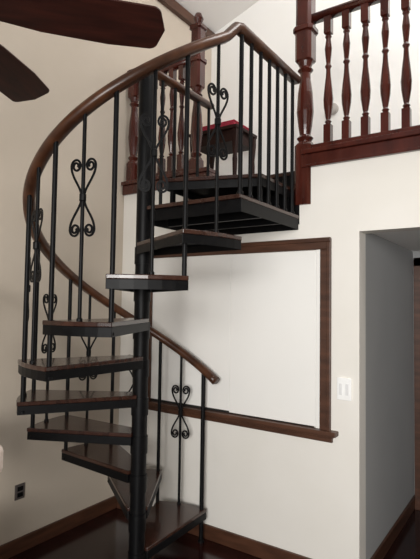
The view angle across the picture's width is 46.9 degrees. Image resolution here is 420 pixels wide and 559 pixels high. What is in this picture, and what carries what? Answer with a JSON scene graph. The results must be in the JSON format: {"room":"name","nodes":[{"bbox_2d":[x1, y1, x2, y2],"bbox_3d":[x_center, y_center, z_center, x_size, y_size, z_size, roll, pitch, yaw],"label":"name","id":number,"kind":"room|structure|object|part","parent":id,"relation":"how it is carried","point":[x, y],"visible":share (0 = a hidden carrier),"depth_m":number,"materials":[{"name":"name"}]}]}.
{"room":"living room","nodes":[
{"label":"living room","id":0,"kind":"room"},
{"bbox_2d":[0,0,211,544],"bbox_3d":[-1.864,-0.497,2.282,0.100,4.360,8.000,-1,-3,34],"label":"wall","id":1,"kind":"structure","parent":0,"point":[72,69],"depth_m":3.37,"materials":[{"name":"paint"}]},
{"bbox_2d":[14,482,24,500],"bbox_3d":[-1.212,1.352,3.084,0.012,0.095,0.070,-1,-3,34],"label":"wall outlet","id":2,"kind":"object","parent":1,"relation":"attached to","point":[20,488],"visible":1,"depth_m":3.08,"materials":[{"name":"grey plastic"}]},
{"bbox_2d":[17,486,22,497],"bbox_3d":[-1.209,1.351,3.082,0.005,0.066,0.040,-1,-3,34],"label":"socket","id":3,"kind":"object","parent":2,"relation":"attached to","point":[19,488],"depth_m":3.08,"materials":[{"name":"black plastic"}]},
{"bbox_2d":[0,496,116,558],"bbox_3d":[-2.416,1.583,1.317,0.018,0.095,5.990,-1,-3,34],"label":"baseboard","id":4,"kind":"structure","parent":1,"relation":"attached to","point":[16,546],"depth_m":3.29,"materials":[{"name":"brown wood"}]},
{"bbox_2d":[157,0,214,36],"bbox_3d":[-1.999,-2.650,2.016,0.045,0.090,7.200,-1,-3,34],"label":"trim","id":5,"kind":"structure","parent":1,"relation":"attached to","point":[173,6],"depth_m":4.50,"materials":[{"name":"brown wood"}]},
{"bbox_2d":[8,508,419,558],"bbox_3d":[0.358,1.688,0.626,5.570,0.100,8.000,-1,-3,34],"label":"floor","id":6,"kind":"structure","parent":0,"point":[105,536],"depth_m":3.18,"materials":[{"name":"brown wood"}]},
{"bbox_2d":[0,445,2,471],"bbox_3d":[-1.315,1.208,2.113,0.605,0.955,0.510,-1,-3,34],"label":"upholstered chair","id":7,"kind":"object","parent":6,"relation":"on","point":[1,447],"visible":1,"depth_m":2.16,"materials":[{"name":"beige fabric"}]},
{"bbox_2d":[16,22,300,558],"bbox_3d":[-0.376,0.214,2.804,1.347,3.035,1.359,-1,-3,34],"label":"spiral staircase","id":8,"kind":"structure","parent":6,"relation":"on","point":[221,208],"depth_m":2.71,"materials":[{"name":"black metal"}]},
{"bbox_3d":[-0.376,-0.316,2.820,1.347,1.975,1.333,-1,-3,34],"label":"handrail","id":9,"kind":"part","parent":8,"relation":"part of","materials":[{"name":"brown wood"}]},
{"bbox_3d":[-0.174,-1.236,3.157,0.060,0.042,0.640,-1,-3,34],"label":"guard rail","id":10,"kind":"part","parent":8,"relation":"part of","materials":[{"name":"brown wood"}]},
{"bbox_2d":[175,0,258,32],"bbox_3d":[0.437,-3.620,0.886,5.570,1.870,8.000,-1,-3,34],"label":"ceiling","id":11,"kind":"structure","parent":0,"point":[216,14],"depth_m":4.69,"materials":[{"name":"paint"}]},
{"bbox_2d":[0,0,164,101],"bbox_3d":[-0.965,-1.970,1.626,1.508,2.204,1.498,-1,-3,34],"label":"ceiling fan","id":12,"kind":"object","parent":11,"relation":"hanging from","point":[112,22],"visible":1,"depth_m":1.72,"materials":[{"name":"brown wood"}]},
{"bbox_3d":[-0.890,-0.903,2.081,0.200,0.008,0.603,-14,-4,5],"label":"blade","id":13,"kind":"part","parent":12,"relation":"part of","materials":[{"name":"brown wood"}]},
{"bbox_3d":[-0.459,-0.915,1.697,0.603,0.008,0.200,1,-18,-12],"label":"blade","id":14,"kind":"part","parent":12,"relation":"part of","materials":[{"name":"brown wood"}]},
{"bbox_2d":[119,151,419,558],"bbox_3d":[1.578,0.489,2.349,5.470,2.500,0.120,-1,-3,34],"label":"wall","id":15,"kind":"structure","parent":0,"point":[305,497],"depth_m":2.91,"materials":[{"name":"paint"}]},
{"bbox_2d":[126,12,206,199],"bbox_3d":[-0.356,-1.254,3.750,0.742,1.460,0.112,-1,-3,34],"label":"balustrade","id":16,"kind":"object","parent":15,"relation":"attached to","point":[198,61],"visible":0.47,"depth_m":3.65,"materials":[{"name":"brown wood"}]},
{"bbox_3d":[-0.617,-1.190,3.925,0.112,1.022,0.112,-1,-3,34],"label":"newel post","id":17,"kind":"part","parent":16,"relation":"part of","materials":[{"name":"brown wood"}]},
{"bbox_3d":[-0.357,-0.804,3.736,0.630,0.040,0.060,-1,-3,34],"label":"rail","id":18,"kind":"part","parent":16,"relation":"part of","materials":[{"name":"brown wood"}]},
{"bbox_3d":[-0.344,-1.644,3.777,0.630,0.055,0.066,-1,-3,34],"label":"handrail","id":19,"kind":"part","parent":16,"relation":"part of","materials":[{"name":"brown wood"}]},
{"bbox_3d":[-0.096,-1.259,3.572,0.112,1.460,0.112,-1,-3,34],"label":"newel post","id":20,"kind":"part","parent":16,"relation":"part of","materials":[{"name":"brown wood"}]},
{"bbox_2d":[121,167,214,195],"bbox_3d":[-0.324,-0.732,3.703,0.840,0.105,0.160,-1,-3,34],"label":"trim","id":21,"kind":"structure","parent":15,"relation":"attached to","point":[129,187],"depth_m":3.65,"materials":[{"name":"brown wood"}]},
{"bbox_2d":[117,501,310,558],"bbox_3d":[0.056,1.714,3.238,1.882,0.095,0.018,-1,-3,34],"label":"baseboard","id":22,"kind":"structure","parent":15,"relation":"attached to","point":[247,545],"depth_m":3.12,"materials":[{"name":"brown wood"}]},
{"bbox_2d":[148,237,338,442],"bbox_3d":[0.103,0.362,3.261,1.550,1.209,0.058,-1,-3,34],"label":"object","id":23,"kind":"object","parent":15,"relation":"attached to","point":[260,321],"visible":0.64,"depth_m":3.15,"materials":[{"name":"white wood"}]},
{"bbox_3d":[-0.149,0.359,3.464,0.694,1.052,0.010,-1,-3,34],"label":"panel","id":24,"kind":"part","parent":23,"relation":"part of","materials":[{"name":"paint"}]},
{"bbox_3d":[0.095,0.930,3.234,1.550,0.071,0.058,-1,-3,34],"label":"window sill","id":25,"kind":"part","parent":23,"relation":"part of","materials":[{"name":"brown wood"}]},
{"bbox_3d":[0.390,0.355,3.091,0.610,1.057,0.014,-1,-3,34],"label":"panel","id":26,"kind":"part","parent":23,"relation":"part of","materials":[{"name":"paint"}]},
{"bbox_2d":[266,172,289,178],"bbox_3d":[0.375,-0.651,3.371,0.685,0.210,0.329,-1,-3,34],"label":"trim","id":27,"kind":"structure","parent":15,"relation":"attached to","point":[272,176],"depth_m":3.42,"materials":[{"name":"brown wood"}]},
{"bbox_2d":[273,176,298,223],"bbox_3d":[0.367,-0.531,3.357,0.685,0.400,0.310,-1,-3,34],"label":"trim","id":28,"kind":"structure","parent":15,"relation":"attached to","point":[296,208],"depth_m":3.40,"materials":[{"name":"black wood"}]},
{"bbox_2d":[337,377,351,400],"bbox_3d":[0.778,0.636,2.808,0.084,0.127,0.014,-1,-3,34],"label":"light switch","id":29,"kind":"object","parent":15,"relation":"attached to","point":[344,385],"visible":1,"depth_m":2.80,"materials":[{"name":"white plastic"}]},
{"bbox_2d":[300,129,419,167],"bbox_3d":[2.181,-0.775,1.985,3.825,0.112,0.160,-1,-3,34],"label":"trim","id":30,"kind":"structure","parent":15,"relation":"attached to","point":[405,141],"depth_m":2.79,"materials":[{"name":"brown wood"}]},
{"bbox_2d":[293,0,419,205],"bbox_3d":[2.116,-1.240,2.051,3.792,1.500,0.134,-1,-3,34],"label":"balustrade","id":31,"kind":"object","parent":30,"relation":"on","point":[305,32],"visible":0.98,"depth_m":2.95,"materials":[{"name":"brown wood"}]},
{"bbox_3d":[0.608,-1.212,3.086,0.134,1.500,0.134,-1,-3,34],"label":"newel post","id":32,"kind":"part","parent":31,"relation":"part of","materials":[{"name":"brown wood"}]},
{"bbox_3d":[2.177,-1.691,2.048,3.675,0.055,0.066,-1,-3,34],"label":"handrail","id":33,"kind":"part","parent":31,"relation":"part of","materials":[{"name":"brown wood"}]},
{"bbox_3d":[2.164,-0.851,2.007,3.675,0.040,0.060,-1,-3,34],"label":"rail","id":34,"kind":"part","parent":31,"relation":"part of","materials":[{"name":"brown wood"}]},
{"bbox_2d":[211,0,419,175],"bbox_3d":[2.261,-2.518,3.515,5.370,3.600,0.100,-1,-3,34],"label":"wall","id":35,"kind":"structure","parent":0,"point":[273,22],"depth_m":4.31,"materials":[{"name":"paint"}]},
{"bbox_2d":[331,103,338,114],"bbox_3d":[1.061,-1.481,4.196,0.099,0.099,0.036,-1,-3,34],"label":"smoke detector","id":36,"kind":"object","parent":35,"relation":"attached to","point":[335,108],"visible":0.51,"depth_m":4.17,"materials":[{"name":"grey plastic"}]},
{"bbox_2d":[366,233,413,558],"bbox_3d":[1.243,0.762,3.419,0.100,2.050,1.290,-1,-3,34],"label":"wall","id":37,"kind":"structure","parent":0,"point":[389,265],"depth_m":3.27,"materials":[{"name":"paint"}]},
{"bbox_2d":[370,495,414,558],"bbox_3d":[1.242,1.734,3.289,0.016,0.095,1.410,-1,-3,34],"label":"baseboard","id":38,"kind":"structure","parent":37,"relation":"attached to","point":[387,542],"depth_m":3.30,"materials":[{"name":"brown wood"}]},
{"bbox_2d":[372,230,419,250],"bbox_3d":[1.790,-0.289,3.166,1.320,0.040,1.390,-1,-3,34],"label":"ceiling","id":39,"kind":"structure","parent":0,"point":[410,240],"depth_m":3.22,"materials":[{"name":"paint"}]},
{"bbox_2d":[413,251,419,494],"bbox_3d":[2.139,0.786,3.646,1.320,2.050,0.100,-1,-3,34],"label":"wall","id":40,"kind":"structure","parent":0,"point":[416,254],"depth_m":3.94,"materials":[{"name":"paint"}]},
{"bbox_2d":[413,258,419,510],"bbox_3d":[2.100,0.812,3.574,1.104,1.990,0.060,-1,-3,34],"label":"trim","id":41,"kind":"structure","parent":40,"relation":"attached to","point":[416,261],"depth_m":3.85,"materials":[{"name":"brown wood"}]},
{"bbox_3d":[1.897,-0.679,2.934,5.370,0.140,1.090,-1,-3,34],"label":"floor","id":42,"kind":"structure","parent":0,"visible":0},
{"bbox_2d":[189,123,256,174],"bbox_3d":[0.113,-1.003,4.330,0.500,0.590,0.360,-1,-3,34],"label":"side table","id":43,"kind":"object","parent":42,"relation":"on","point":[230,132],"visible":0.48,"depth_m":4.21,"materials":[{"name":"brown wood"}]},
{"bbox_3d":[0.016,-0.977,4.577,0.044,0.560,0.044,-1,-3,34],"label":"leg","id":44,"kind":"part","parent":43,"relation":"part of","materials":[{"name":"brown wood"}]},
{"bbox_2d":[203,119,248,130],"bbox_3d":[0.107,-1.324,4.329,0.440,0.049,0.300,-1,-3,34],"label":"folded cloth","id":45,"kind":"object","parent":43,"relation":"on","point":[225,123],"visible":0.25,"depth_m":4.15,"materials":[{"name":"red fabric"}]},
{"bbox_3d":[0.210,-0.999,4.081,0.044,0.560,0.044,-1,-3,34],"label":"leg","id":46,"kind":"part","parent":43,"relation":"part of","materials":[{"name":"brown wood"}]},
{"bbox_3d":[0.379,-0.984,4.328,0.044,0.560,0.044,-1,-3,34],"label":"leg","id":47,"kind":"part","parent":43,"relation":"part of","materials":[{"name":"brown wood"}]}
]}

